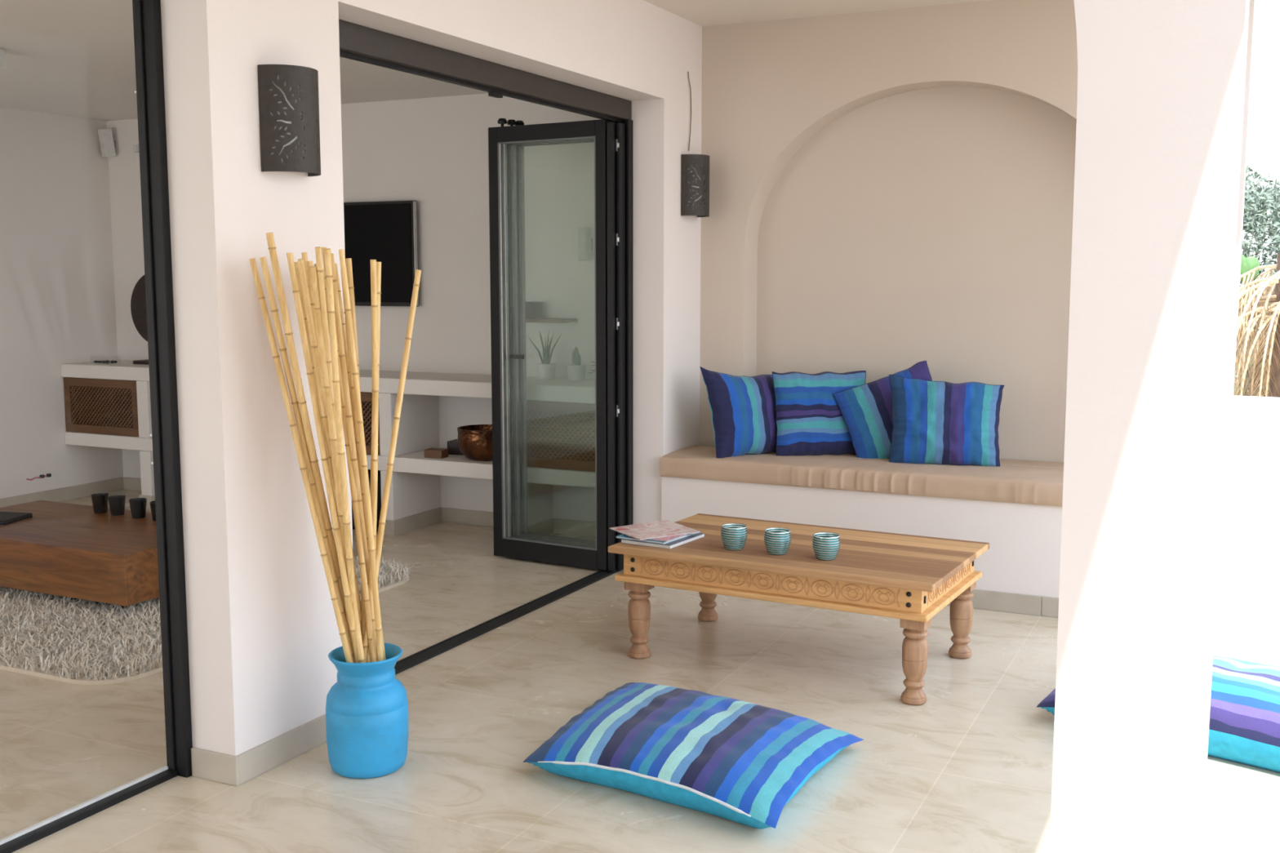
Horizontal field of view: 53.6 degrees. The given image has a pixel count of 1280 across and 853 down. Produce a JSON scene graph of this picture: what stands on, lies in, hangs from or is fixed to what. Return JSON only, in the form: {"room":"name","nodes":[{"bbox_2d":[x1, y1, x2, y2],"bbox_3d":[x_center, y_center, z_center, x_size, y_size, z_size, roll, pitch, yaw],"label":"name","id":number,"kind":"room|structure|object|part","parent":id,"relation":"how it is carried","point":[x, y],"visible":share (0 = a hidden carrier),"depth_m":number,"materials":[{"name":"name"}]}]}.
{"room":"covered patio","nodes":[
{"label":"covered patio","id":0,"kind":"room"},
{"bbox_2d":[0,106,123,498],"bbox_3d":[-5.308,-0.612,5.112,0.274,2.900,7.650,3,8,26],"label":"wall","id":1,"kind":"structure","parent":0,"point":[57,294],"depth_m":8.03,"materials":[{"name":"paint"}]},
{"bbox_2d":[26,473,51,480],"bbox_3d":[-3.805,0.321,8.015,0.018,0.024,0.173,3,8,26],"label":"outlet","id":2,"kind":"object","parent":1,"relation":"attached to","point":[42,476],"visible":1,"depth_m":8.03,"materials":[{"name":"plastic"}]},
{"bbox_2d":[97,128,115,157],"bbox_3d":[-3.482,-1.857,8.291,0.109,0.186,0.065,-7,9,-44],"label":"wall speaker","id":3,"kind":"object","parent":1,"relation":"attached to","point":[107,143],"visible":1,"depth_m":8.26,"materials":[{"name":"white plastic"}]},
{"bbox_2d":[0,0,488,120],"bbox_3d":[-3.354,-1.572,4.046,4.066,0.140,7.650,3,8,26],"label":"ceiling","id":4,"kind":"structure","parent":0,"point":[73,58],"depth_m":6.25,"materials":[{"name":"paint"}]},
{"bbox_2d":[0,48,5,69],"bbox_3d":[-3.023,-1.621,5.440,0.100,0.090,0.600,3,8,26],"label":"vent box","id":5,"kind":"object","parent":4,"relation":"attached to","point":[2,61],"visible":1,"depth_m":5.67,"materials":[{"name":"white plastic"}]},
{"bbox_2d":[160,0,702,755],"bbox_3d":[-1.353,-0.400,3.351,0.260,2.900,7.900,3,8,26],"label":"wall","id":6,"kind":"structure","parent":0,"point":[263,629],"depth_m":3.71,"materials":[{"name":"paint"}]},
{"bbox_2d":[0,0,192,852],"bbox_3d":[-2.173,0.090,1.870,0.080,2.277,3.833,3,8,26],"label":"door frame","id":7,"kind":"structure","parent":6,"relation":"in","point":[147,20],"depth_m":3.54,"materials":[{"name":"black metal"}]},
{"bbox_3d":[-2.195,1.212,1.999,0.041,0.018,3.806,3,8,26],"label":"sill frame","id":8,"kind":"part","parent":7,"relation":"part of","materials":[{"name":"metal"}]},
{"bbox_2d":[191,714,326,786],"bbox_3d":[-1.107,0.952,3.897,0.172,0.084,0.558,3,8,26],"label":"baseboard","id":9,"kind":"structure","parent":6,"relation":"attached to","point":[235,771],"depth_m":3.69,"materials":[{"name":"stone"}]},
{"bbox_2d":[257,64,320,176],"bbox_3d":[-0.985,-0.877,3.639,0.102,0.295,0.200,3,8,26],"label":"wall lamp","id":10,"kind":"object","parent":6,"relation":"attached to","point":[289,100],"visible":1,"depth_m":3.58,"materials":[{"name":"brown metal"}]},
{"bbox_2d":[268,75,304,162],"bbox_3d":[-0.988,-0.877,3.640,0.094,0.271,0.186,3,8,26],"label":"diffuser","id":11,"kind":"object","parent":10,"relation":"attached to","point":[286,92],"depth_m":3.57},
{"bbox_2d":[0,476,595,537],"bbox_3d":[-3.355,0.898,4.341,4.066,0.084,7.650,3,8,26],"label":"baseboard","id":12,"kind":"structure","parent":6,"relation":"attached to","point":[567,526],"depth_m":7.86,"materials":[{"name":"stone"}]},
{"bbox_2d":[338,19,633,675],"bbox_3d":[-0.599,-0.299,5.139,0.113,2.277,2.370,3,8,26],"label":"door","id":13,"kind":"structure","parent":6,"relation":"in","point":[357,42],"depth_m":5.26,"materials":[{"name":"metal"}]},
{"bbox_2d":[488,118,610,570],"bbox_3d":[-0.448,-0.412,6.267,0.685,2.210,0.052,4,8,30],"label":"door leaf","id":14,"kind":"structure","parent":13,"relation":"attached to","point":[507,545],"depth_m":6.29,"materials":[{"name":"metal"}]},
{"bbox_2d":[515,120,595,543],"bbox_3d":[-0.390,-0.424,6.370,0.640,2.210,0.052,4,8,30],"label":"door leaf","id":15,"kind":"structure","parent":13,"relation":"attached to","point":[519,148],"depth_m":6.48,"materials":[{"name":"metal"}]},
{"bbox_2d":[506,119,617,566],"bbox_3d":[-0.417,-0.418,6.314,0.670,2.210,0.070,4,8,30],"label":"door leaf","id":16,"kind":"structure","parent":13,"relation":"attached to","point":[514,356],"depth_m":6.42,"materials":[{"name":"metal"}]},
{"bbox_3d":[-0.644,-0.355,6.425,0.135,0.028,0.020,4,8,30],"label":"handle","id":17,"kind":"part","parent":16,"relation":"part of","materials":[{"name":"metal"}]},
{"bbox_3d":[-0.413,-0.398,6.324,0.670,2.168,0.052,4,8,30],"label":"frame","id":18,"kind":"part","parent":16,"relation":"part of","materials":[{"name":"metal"}]},
{"bbox_2d":[606,121,625,571],"bbox_3d":[-0.113,-0.364,6.107,0.050,2.153,0.098,3,8,26],"label":"hinge strip","id":19,"kind":"object","parent":13,"relation":"attached to","point":[620,127],"visible":0.98,"depth_m":6.08,"materials":[{"name":"metal"}]},
{"bbox_2d":[687,71,691,151],"bbox_3d":[0.244,-1.548,6.228,0.007,0.381,0.037,3,8,26],"label":"wire","id":20,"kind":"object","parent":6,"relation":"attached to","point":[687,72],"visible":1,"depth_m":6.24,"materials":[{"name":"metal"}]},
{"bbox_2d":[680,154,709,217],"bbox_3d":[0.289,-1.188,6.256,0.102,0.295,0.200,3,8,26],"label":"wall lamp","id":21,"kind":"object","parent":6,"relation":"attached to","point":[695,168],"visible":1,"depth_m":6.19,"materials":[{"name":"brown metal"}]},
{"bbox_2d":[687,160,704,209],"bbox_3d":[0.286,-1.188,6.257,0.094,0.271,0.186,3,8,26],"label":"diffuser","id":22,"kind":"object","parent":21,"relation":"attached to","point":[695,168],"depth_m":6.19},
{"bbox_2d":[106,86,1076,522],"bbox_3d":[-0.651,-0.863,7.233,6.800,2.900,0.250,3,8,26],"label":"wall","id":23,"kind":"structure","parent":0,"point":[934,225],"depth_m":6.36,"materials":[{"name":"paint"}]},
{"bbox_2d":[133,144,139,152],"bbox_3d":[-3.278,-1.810,8.242,0.028,0.050,0.030,3,8,26],"label":"sensor","id":24,"kind":"object","parent":23,"relation":"attached to","point":[135,147],"visible":0.87,"depth_m":8.23,"materials":[{"name":"white plastic"}]},
{"bbox_2d":[343,200,418,306],"bbox_3d":[-1.763,-1.030,7.580,1.051,0.610,0.062,3,8,26],"label":"television","id":25,"kind":"object","parent":23,"relation":"attached to","point":[385,232],"visible":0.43,"depth_m":7.42,"materials":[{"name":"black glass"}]},
{"bbox_3d":[-1.299,-1.002,7.339,0.004,0.600,0.027,3,8,26],"label":"edge trim","id":26,"kind":"part","parent":25,"relation":"part of","materials":[{"name":"metal"}]},
{"bbox_2d":[525,317,577,323],"bbox_3d":[-0.525,-0.585,6.975,0.320,0.020,0.159,3,8,26],"label":"wall shelf","id":27,"kind":"object","parent":23,"relation":"attached to","point":[543,319],"visible":0.66,"depth_m":6.90,"materials":[{"name":"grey wood"}]},
{"bbox_2d":[525,301,542,318],"bbox_3d":[-0.606,-0.645,7.008,0.100,0.090,0.100,3,8,26],"label":"storage box","id":28,"kind":"object","parent":27,"relation":"on","point":[533,309],"visible":0.76,"depth_m":6.96,"materials":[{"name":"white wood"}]},
{"bbox_2d":[577,226,592,260],"bbox_3d":[-0.295,-0.988,6.851,0.070,0.180,0.095,3,8,26],"label":"wall light","id":29,"kind":"object","parent":23,"relation":"attached to","point":[584,240],"visible":1,"depth_m":6.81,"materials":[{"name":"white plastic"}]},
{"bbox_2d":[0,489,1279,852],"bbox_3d":[-2.126,1.153,3.074,7.950,0.120,9.400,3,8,26],"label":"floor","id":30,"kind":"structure","parent":0,"point":[968,768],"depth_m":3.98,"materials":[{"name":"tile"}]},
{"bbox_2d":[0,555,419,684],"bbox_3d":[-2.757,0.716,5.908,3.033,0.075,2.051,3,8,26],"label":"shag rug","id":31,"kind":"object","parent":30,"relation":"on","point":[82,643],"visible":0.27,"depth_m":4.97,"materials":[{"name":"white carpet"}]},
{"bbox_2d":[0,500,159,608],"bbox_3d":[-2.604,0.597,5.886,1.420,0.285,0.750,3,8,26],"label":"coffee table","id":32,"kind":"object","parent":31,"relation":"on","point":[67,550],"visible":0.65,"depth_m":5.47,"materials":[{"name":"brown wood"}]},
{"bbox_2d":[0,511,32,524],"bbox_3d":[-3.049,0.431,5.979,0.260,0.020,0.200,1,7,11],"label":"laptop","id":33,"kind":"object","parent":32,"relation":"on","point":[6,517],"visible":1,"depth_m":5.97,"materials":[{"name":"black plastic"}]},
{"bbox_2d":[90,493,108,513],"bbox_3d":[-2.628,0.375,6.168,0.080,0.088,0.080,3,8,26],"label":"candle cup","id":34,"kind":"object","parent":32,"relation":"on","point":[100,500],"visible":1,"depth_m":6.14,"materials":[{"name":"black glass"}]},
{"bbox_2d":[107,495,125,515],"bbox_3d":[-2.522,0.381,6.111,0.080,0.088,0.080,3,8,26],"label":"candle cup","id":35,"kind":"object","parent":32,"relation":"on","point":[117,503],"visible":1,"depth_m":6.08,"materials":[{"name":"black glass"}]},
{"bbox_2d":[128,497,146,518],"bbox_3d":[-2.392,0.390,6.037,0.080,0.088,0.080,3,8,26],"label":"candle cup","id":36,"kind":"object","parent":32,"relation":"on","point":[137,505],"visible":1,"depth_m":6.01,"materials":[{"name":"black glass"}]},
{"bbox_2d":[149,500,155,521],"bbox_3d":[-2.268,0.398,5.973,0.080,0.088,0.080,3,8,26],"label":"candle cup","id":37,"kind":"object","parent":32,"relation":"on","point":[152,503],"visible":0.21,"depth_m":5.94,"materials":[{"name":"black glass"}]},
{"bbox_2d":[61,360,595,536],"bbox_3d":[-1.794,0.119,7.502,4.063,0.885,0.471,3,8,26],"label":"shelving unit","id":38,"kind":"object","parent":30,"relation":"on","point":[107,406],"visible":0.47,"depth_m":7.11,"materials":[{"name":"paint"}]},
{"bbox_3d":[-3.412,-0.127,8.038,0.654,0.351,0.025,3,8,26],"label":"lattice door","id":39,"kind":"part","parent":38,"relation":"part of","materials":[{"name":"brown wood"}]},
{"bbox_2d":[92,355,119,364],"bbox_3d":[-3.443,-0.431,8.157,0.160,0.050,0.100,3,8,26],"label":"glass dish","id":40,"kind":"object","parent":38,"relation":"on","point":[106,362],"visible":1,"depth_m":8.14,"materials":[{"name":"glass"}]},
{"bbox_2d":[130,275,148,364],"bbox_3d":[-3.066,-0.693,8.066,0.484,0.592,0.120,3,8,26],"label":"gong","id":41,"kind":"object","parent":38,"relation":"on","point":[138,301],"visible":0.27,"depth_m":8.11,"materials":[{"name":"black metal"}]},
{"bbox_2d":[64,431,595,488],"bbox_3d":[-1.791,0.157,7.512,4.063,0.083,0.459,3,8,26],"label":"shelf","id":42,"kind":"object","parent":38,"relation":"attached to","point":[412,460],"depth_m":6.98,"materials":[{"name":"paint"}]},
{"bbox_3d":[-1.797,-0.034,7.263,0.772,0.351,0.025,3,8,26],"label":"lattice door","id":43,"kind":"part","parent":38,"relation":"part of","materials":[{"name":"brown wood"}]},
{"bbox_2d":[424,448,448,458],"bbox_3d":[-1.133,0.148,7.046,0.110,0.045,0.080,3,7,20],"label":"wooden box","id":44,"kind":"object","parent":38,"relation":"on","point":[440,453],"visible":1,"depth_m":7.01,"materials":[{"name":"brown wood"}]},
{"bbox_2d":[447,439,463,455],"bbox_3d":[-0.992,0.118,7.175,0.170,0.075,0.110,2,7,19],"label":"wooden box","id":45,"kind":"object","parent":38,"relation":"on","point":[453,447],"visible":0.37,"depth_m":7.14,"materials":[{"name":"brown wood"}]},
{"bbox_2d":[457,424,492,461],"bbox_3d":[-0.853,0.092,6.964,0.300,0.176,0.300,3,8,26],"label":"bowl","id":46,"kind":"object","parent":38,"relation":"on","point":[474,442],"visible":0.7,"depth_m":6.84,"materials":[{"name":"orange metal"}]},
{"bbox_2d":[528,330,562,379],"bbox_3d":[-0.528,-0.394,6.952,0.135,0.266,0.174,3,8,26],"label":"aloe","id":47,"kind":"object","parent":38,"relation":"on","point":[546,370],"visible":1,"depth_m":6.93,"materials":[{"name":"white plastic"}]},
{"bbox_2d":[536,362,555,379],"bbox_3d":[-0.515,-0.304,6.960,0.104,0.085,0.104,3,8,26],"label":"pot","id":48,"kind":"object","parent":47,"relation":"on","point":[546,371],"depth_m":6.92,"materials":[{"name":"ceramic"}]},
{"bbox_3d":[-0.368,0.049,6.577,0.696,0.351,0.025,3,8,26],"label":"lattice door","id":49,"kind":"part","parent":38,"relation":"part of","materials":[{"name":"brown wood"}]},
{"bbox_2d":[567,346,586,380],"bbox_3d":[-0.344,-0.342,6.872,0.104,0.181,0.104,3,8,26],"label":"potted cactus","id":50,"kind":"object","parent":38,"relation":"on","point":[576,371],"visible":1,"depth_m":6.84,"materials":[{"name":"ceramic"}]},
{"bbox_2d":[567,364,586,380],"bbox_3d":[-0.344,-0.294,6.877,0.104,0.085,0.104,3,8,26],"label":"pot","id":51,"kind":"object","parent":50,"relation":"on","point":[575,371],"depth_m":6.84,"materials":[{"name":"ceramic"}]},
{"bbox_2d":[351,469,381,532],"bbox_3d":[-1.571,0.415,7.368,0.380,0.330,0.302,3,8,26],"label":"subwoofer","id":52,"kind":"object","parent":30,"relation":"on","point":[379,486],"visible":0.12,"depth_m":7.17,"materials":[{"name":"plastic"}]},
{"bbox_2d":[351,480,377,527],"bbox_3d":[-1.634,0.430,7.238,0.320,0.270,0.012,3,8,26],"label":"speaker grille","id":53,"kind":"object","parent":52,"relation":"attached to","point":[353,519],"depth_m":7.19,"materials":[{"name":"wood"}]},
{"bbox_2d":[325,642,408,778],"bbox_3d":[-0.807,0.837,3.748,0.240,0.348,0.240,3,8,26],"label":"vase","id":54,"kind":"object","parent":30,"relation":"on","point":[366,708],"visible":0.94,"depth_m":3.66,"materials":[{"name":"blue ceramic"}]},
{"bbox_2d":[248,257,353,662],"bbox_3d":[-0.925,0.269,3.606,0.316,1.483,0.030,-1,7,-7],"label":"bamboo pole","id":55,"kind":"object","parent":54,"relation":"in","point":[276,356],"visible":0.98,"depth_m":3.57,"materials":[{"name":"beige wood"}]},
{"bbox_2d":[266,231,345,610],"bbox_3d":[-0.903,0.231,3.627,0.307,1.553,0.031,-6,9,-42],"label":"bamboo pole","id":56,"kind":"object","parent":54,"relation":"in","point":[270,239],"visible":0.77,"depth_m":3.55,"materials":[{"name":"beige wood"}]},
{"bbox_2d":[259,256,355,662],"bbox_3d":[-0.914,0.264,3.627,0.288,1.487,0.028,-2,7,-20],"label":"bamboo pole","id":57,"kind":"object","parent":54,"relation":"in","point":[264,267],"visible":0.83,"depth_m":3.57,"materials":[{"name":"beige wood"}]},
{"bbox_2d":[295,267,328,462],"bbox_3d":[-0.866,0.277,3.643,0.205,1.458,0.025,-4,8,-28],"label":"bamboo pole","id":58,"kind":"object","parent":54,"relation":"in","point":[297,271],"visible":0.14,"depth_m":3.54,"materials":[{"name":"wood"}]},
{"bbox_2d":[294,262,336,546],"bbox_3d":[-0.883,0.264,3.677,0.204,1.474,0.022,1,7,5],"label":"bamboo pole","id":59,"kind":"object","parent":54,"relation":"in","point":[296,265],"visible":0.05,"depth_m":3.59,"materials":[{"name":"wood"}]},
{"bbox_2d":[306,260,336,506],"bbox_3d":[-0.850,0.270,3.623,0.023,1.475,0.194,6,9,40],"label":"bamboo pole","id":60,"kind":"object","parent":54,"relation":"in","point":[308,264],"visible":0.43,"depth_m":3.49,"materials":[{"name":"wood"}]},
{"bbox_2d":[286,252,359,662],"bbox_3d":[-0.863,0.263,3.589,0.028,1.498,0.247,7,10,44],"label":"bamboo pole","id":61,"kind":"object","parent":54,"relation":"in","point":[347,595],"visible":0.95,"depth_m":3.53,"materials":[{"name":"beige wood"}]},
{"bbox_2d":[315,246,337,446],"bbox_3d":[-0.849,0.256,3.595,0.031,1.511,0.336,0,7,3],"label":"bamboo pole","id":62,"kind":"object","parent":54,"relation":"in","point":[317,249],"visible":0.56,"depth_m":3.40,"materials":[{"name":"wood"}]},
{"bbox_2d":[323,267,329,334],"bbox_3d":[-0.829,0.267,3.727,0.188,1.457,0.023,0,7,-3],"label":"bamboo pole","id":63,"kind":"object","parent":54,"relation":"in","point":[323,268],"visible":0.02,"depth_m":3.64,"materials":[{"name":"wood"}]},
{"bbox_2d":[297,258,361,632],"bbox_3d":[-0.852,0.269,3.612,0.023,1.480,0.333,3,7,21],"label":"bamboo pole","id":64,"kind":"object","parent":54,"relation":"in","point":[300,261],"visible":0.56,"depth_m":3.46,"materials":[{"name":"wood"}]},
{"bbox_2d":[309,266,352,645],"bbox_3d":[-0.850,0.281,3.596,0.029,1.461,0.315,1,7,5],"label":"bamboo pole","id":65,"kind":"object","parent":54,"relation":"in","point":[331,427],"visible":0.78,"depth_m":3.49,"materials":[{"name":"beige wood"}]},
{"bbox_2d":[301,252,365,662],"bbox_3d":[-0.858,0.256,3.634,0.196,1.500,0.024,1,7,10],"label":"bamboo pole","id":66,"kind":"object","parent":54,"relation":"in","point":[362,659],"visible":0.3,"depth_m":3.66,"materials":[{"name":"wood"}]},
{"bbox_2d":[324,248,355,603],"bbox_3d":[-0.825,0.262,3.566,0.023,1.506,0.395,0,7,-3],"label":"bamboo pole","id":67,"kind":"object","parent":54,"relation":"in","point":[342,467],"visible":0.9,"depth_m":3.46,"materials":[{"name":"beige wood"}]},
{"bbox_2d":[314,263,370,662],"bbox_3d":[-0.857,0.262,3.717,0.202,1.469,0.025,3,8,26],"label":"bamboo pole","id":68,"kind":"object","parent":54,"relation":"in","point":[315,264],"visible":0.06,"depth_m":3.73,"materials":[{"name":"wood"}]},
{"bbox_2d":[321,247,372,662],"bbox_3d":[-0.821,0.246,3.658,0.162,1.515,0.020,1,7,9],"label":"bamboo pole","id":69,"kind":"object","parent":54,"relation":"in","point":[352,481],"visible":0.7,"depth_m":3.65,"materials":[{"name":"wood"}]},
{"bbox_2d":[331,253,368,564],"bbox_3d":[-0.814,0.255,3.663,0.028,1.495,0.213,3,8,26],"label":"bamboo pole","id":70,"kind":"object","parent":54,"relation":"in","point":[342,354],"visible":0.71,"depth_m":3.59,"materials":[{"name":"beige wood"}]},
{"bbox_2d":[334,262,377,662],"bbox_3d":[-0.825,0.260,3.727,0.030,1.471,0.278,-5,8,-34],"label":"bamboo pole","id":71,"kind":"object","parent":54,"relation":"in","point":[374,649],"visible":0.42,"depth_m":3.72,"materials":[{"name":"wood"}]},
{"bbox_2d":[346,257,368,662],"bbox_3d":[-0.819,0.254,3.716,0.030,1.485,0.194,-2,7,-19],"label":"bamboo pole","id":72,"kind":"object","parent":54,"relation":"in","point":[348,260],"visible":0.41,"depth_m":3.71,"materials":[{"name":"wood"}]},
{"bbox_2d":[338,248,383,661],"bbox_3d":[-0.777,0.256,3.609,0.019,1.507,0.154,4,8,33],"label":"bamboo pole","id":73,"kind":"object","parent":54,"relation":"in","point":[378,629],"visible":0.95,"depth_m":3.58,"materials":[{"name":"beige wood"}]},
{"bbox_2d":[340,268,386,660],"bbox_3d":[-0.793,0.268,3.702,0.123,1.460,0.024,-3,7,-23],"label":"bamboo pole","id":74,"kind":"object","parent":54,"relation":"in","point":[344,312],"visible":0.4,"depth_m":3.65,"materials":[{"name":"wood"}]},
{"bbox_2d":[368,259,378,656],"bbox_3d":[-0.775,0.264,3.661,0.030,1.479,0.193,-4,8,-30],"label":"bamboo pole","id":75,"kind":"object","parent":54,"relation":"in","point":[374,305],"visible":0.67,"depth_m":3.58,"materials":[{"name":"beige wood"}]},
{"bbox_2d":[369,262,381,494],"bbox_3d":[-0.787,0.257,3.732,0.086,1.474,0.025,1,7,9],"label":"bamboo pole","id":76,"kind":"object","parent":54,"relation":"in","point":[378,264],"visible":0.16,"depth_m":3.65,"materials":[{"name":"wood"}]},
{"bbox_2d":[362,269,421,662],"bbox_3d":[-0.754,0.271,3.713,0.296,1.453,0.029,-7,10,-44],"label":"bamboo pole","id":77,"kind":"object","parent":54,"relation":"in","point":[397,418],"visible":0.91,"depth_m":3.71,"materials":[{"name":"beige wood"}]},
{"bbox_2d":[523,682,863,829],"bbox_3d":[0.157,0.931,3.822,0.900,0.146,0.907,3,8,26],"label":"floor cushion","id":78,"kind":"object","parent":30,"relation":"on","point":[740,762],"visible":1,"depth_m":3.60,"materials":[{"name":"teal fabric"}]},
{"bbox_2d":[608,513,989,705],"bbox_3d":[0.608,0.665,4.833,1.244,0.436,0.770,4,8,29],"label":"coffee table","id":79,"kind":"object","parent":30,"relation":"on","point":[910,579],"visible":0.99,"depth_m":4.60,"materials":[{"name":"brown wood"}]},
{"bbox_3d":[-0.002,0.731,4.836,0.088,0.303,0.088,4,8,29],"label":"leg","id":80,"kind":"part","parent":79,"relation":"part of","materials":[{"name":"brown wood"}]},
{"bbox_2d":[621,533,704,549],"bbox_3d":[0.093,0.431,4.897,0.220,0.013,0.276,4,8,31],"label":"magazine","id":81,"kind":"object","parent":79,"relation":"on","point":[669,545],"visible":0.41,"depth_m":4.80,"materials":[{"name":"paper"}]},
{"bbox_2d":[616,529,699,544],"bbox_3d":[0.072,0.418,4.915,0.217,0.007,0.272,4,8,33],"label":"magazine","id":82,"kind":"object","parent":81,"relation":"on","point":[623,535],"visible":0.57,"depth_m":4.82,"materials":[{"name":"paper"}]},
{"bbox_2d":[630,533,688,542],"bbox_3d":[0.084,0.414,4.899,0.182,0.004,0.236,4,8,32],"label":"magazine","id":83,"kind":"object","parent":82,"relation":"on","point":[667,539],"visible":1,"depth_m":4.80,"materials":[{"name":"paper"}]},
{"bbox_2d":[609,520,699,540],"bbox_3d":[0.055,0.404,4.950,0.293,0.004,0.263,-4,8,-32],"label":"magazine","id":84,"kind":"object","parent":83,"relation":"on","point":[665,528],"visible":1,"depth_m":4.93,"materials":[{"name":"paper"}]},
{"bbox_3d":[0.289,0.669,5.357,0.088,0.303,0.088,4,8,29],"label":"leg","id":85,"kind":"part","parent":79,"relation":"part of","materials":[{"name":"brown wood"}]},
{"bbox_2d":[720,523,747,550],"bbox_3d":[0.351,0.413,4.727,0.100,0.088,0.100,3,8,26],"label":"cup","id":86,"kind":"object","parent":79,"relation":"on","point":[734,535],"visible":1,"depth_m":4.69,"materials":[{"name":"teal ceramic"}]},
{"bbox_2d":[764,527,791,555],"bbox_3d":[0.505,0.423,4.648,0.100,0.088,0.100,6,9,41],"label":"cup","id":87,"kind":"object","parent":79,"relation":"on","point":[777,540],"visible":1,"depth_m":4.61,"materials":[{"name":"teal ceramic"}]},
{"bbox_3d":[0.608,0.570,4.822,1.202,0.022,0.742,4,8,29],"label":"moulding","id":88,"kind":"part","parent":79,"relation":"part of","materials":[{"name":"brown wood"}]},
{"bbox_2d":[812,532,839,560],"bbox_3d":[0.671,0.433,4.563,0.100,0.088,0.100,-4,8,-33],"label":"cup","id":89,"kind":"object","parent":79,"relation":"on","point":[826,545],"visible":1,"depth_m":4.53,"materials":[{"name":"teal ceramic"}]},
{"bbox_3d":[0.937,0.793,4.319,0.088,0.303,0.088,4,8,29],"label":"leg","id":90,"kind":"part","parent":79,"relation":"part of","materials":[{"name":"brown wood"}]},
{"bbox_3d":[1.228,0.731,4.841,0.088,0.303,0.088,4,8,29],"label":"leg","id":91,"kind":"part","parent":79,"relation":"part of","materials":[{"name":"brown wood"}]},
{"bbox_2d":[1035,655,1279,773],"bbox_3d":[1.881,0.873,4.098,1.025,0.197,0.844,5,8,36],"label":"floor cushion","id":92,"kind":"object","parent":30,"relation":"on","point":[1244,724],"visible":0.34,"depth_m":3.79,"materials":[{"name":"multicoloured fabric"}]},
{"bbox_2d":[644,0,986,26],"bbox_3d":[-0.009,-1.656,2.548,2.724,0.215,7.900,3,8,26],"label":"ceiling","id":93,"kind":"structure","parent":0,"point":[700,12],"depth_m":5.86,"materials":[{"name":"paint"}]},
{"bbox_2d":[661,476,1062,615],"bbox_3d":[1.260,0.504,6.000,2.250,0.480,0.658,3,8,26],"label":"wall","id":94,"kind":"structure","parent":0,"point":[1023,557],"depth_m":5.63,"materials":[{"name":"paint"}]},
{"bbox_2d":[659,444,1063,506],"bbox_3d":[1.185,0.222,5.872,2.190,0.106,0.486,3,8,26],"label":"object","id":95,"kind":"object","parent":94,"relation":"on","point":[1016,484],"visible":0.69,"depth_m":5.74,"materials":[{"name":"beige fabric"}]},
{"bbox_2d":[699,366,777,457],"bbox_3d":[0.523,-0.074,6.174,0.460,0.449,0.208,-4,8,-31],"label":"cushion","id":96,"kind":"object","parent":95,"relation":"on","point":[743,408],"visible":0.81,"depth_m":6.09,"materials":[{"name":"teal fabric"}]},
{"bbox_2d":[772,370,866,456],"bbox_3d":[0.882,-0.062,6.164,0.474,0.410,0.178,-1,7,-6],"label":"cushion","id":97,"kind":"object","parent":95,"relation":"on","point":[810,420],"visible":0.79,"depth_m":6.11,"materials":[{"name":"teal fabric"}]},
{"bbox_2d":[832,360,932,458],"bbox_3d":[1.213,-0.050,6.057,0.581,0.528,0.158,1,7,6],"label":"cushion","id":98,"kind":"object","parent":95,"relation":"on","point":[866,409],"visible":0.55,"depth_m":6.03,"materials":[{"name":"teal fabric"}]},
{"bbox_2d":[888,374,1004,466],"bbox_3d":[1.413,-0.027,5.859,0.521,0.416,0.162,1,7,10],"label":"cushion","id":99,"kind":"object","parent":95,"relation":"on","point":[934,422],"visible":1,"depth_m":5.81,"materials":[{"name":"teal fabric"}]},
{"bbox_2d":[946,589,1058,617],"bbox_3d":[1.114,0.735,5.724,2.250,0.084,0.012,3,8,26],"label":"baseboard","id":100,"kind":"structure","parent":94,"relation":"attached to","point":[1048,606],"depth_m":5.47,"materials":[{"name":"stone"}]},
{"bbox_2d":[999,458,1063,468],"bbox_3d":[1.395,0.194,6.152,1.836,0.096,0.193,3,8,26],"label":"pad","id":101,"kind":"object","parent":94,"relation":"on","point":[1002,461],"visible":0.02,"depth_m":5.93,"materials":[{"name":"beige fabric"}]},
{"bbox_2d":[699,0,1279,614],"bbox_3d":[3.144,-0.514,5.232,6.200,2.685,0.200,3,8,26],"label":"wall","id":102,"kind":"structure","parent":0,"point":[769,87],"depth_m":6.03,"materials":[{"name":"paint"}]},
{"bbox_2d":[1049,0,1249,852],"bbox_3d":[0.346,-0.149,2.163,1.198,2.685,0.300,3,8,26],"label":"pillar","id":103,"kind":"structure","parent":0,"point":[1161,83],"depth_m":1.83,"materials":[{"name":"paint"}]},
{"bbox_2d":[1215,0,1255,608],"bbox_3d":[2.508,-0.564,5.647,0.290,2.685,0.400,3,8,26],"label":"wall","id":104,"kind":"structure","parent":0,"point":[1252,2],"depth_m":5.42,"materials":[{"name":"paint"}]},
{"bbox_3d":[10.496,-0.806,20.745,34.000,0.200,33.600,3,8,26],"label":"ground","id":105,"kind":"structure","parent":0,"visible":0},
{"bbox_2d":[1233,253,1260,395],"bbox_3d":[4.629,-0.548,9.877,0.355,1.600,0.096,3,7,20],"label":"plant","id":106,"kind":"object","parent":105,"relation":"on","point":[1247,264],"visible":0.12,"depth_m":9.77,"materials":[{"name":"plant"}]},
{"bbox_2d":[1233,253,1279,397],"bbox_3d":[4.271,-0.281,8.302,1.493,1.709,1.510,3,8,26],"label":"ornamental grass","id":107,"kind":"object","parent":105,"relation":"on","point":[1260,307],"depth_m":8.24,"materials":[{"name":"beige plant"}]},
{"bbox_2d":[1234,164,1279,396],"bbox_3d":[6.090,-1.391,13.136,1.855,2.765,1.868,-3,7,-23],"label":"tree","id":108,"kind":"object","parent":105,"relation":"on","point":[1270,201],"visible":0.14,"depth_m":12.48,"materials":[{"name":"green plant"}]}
]}

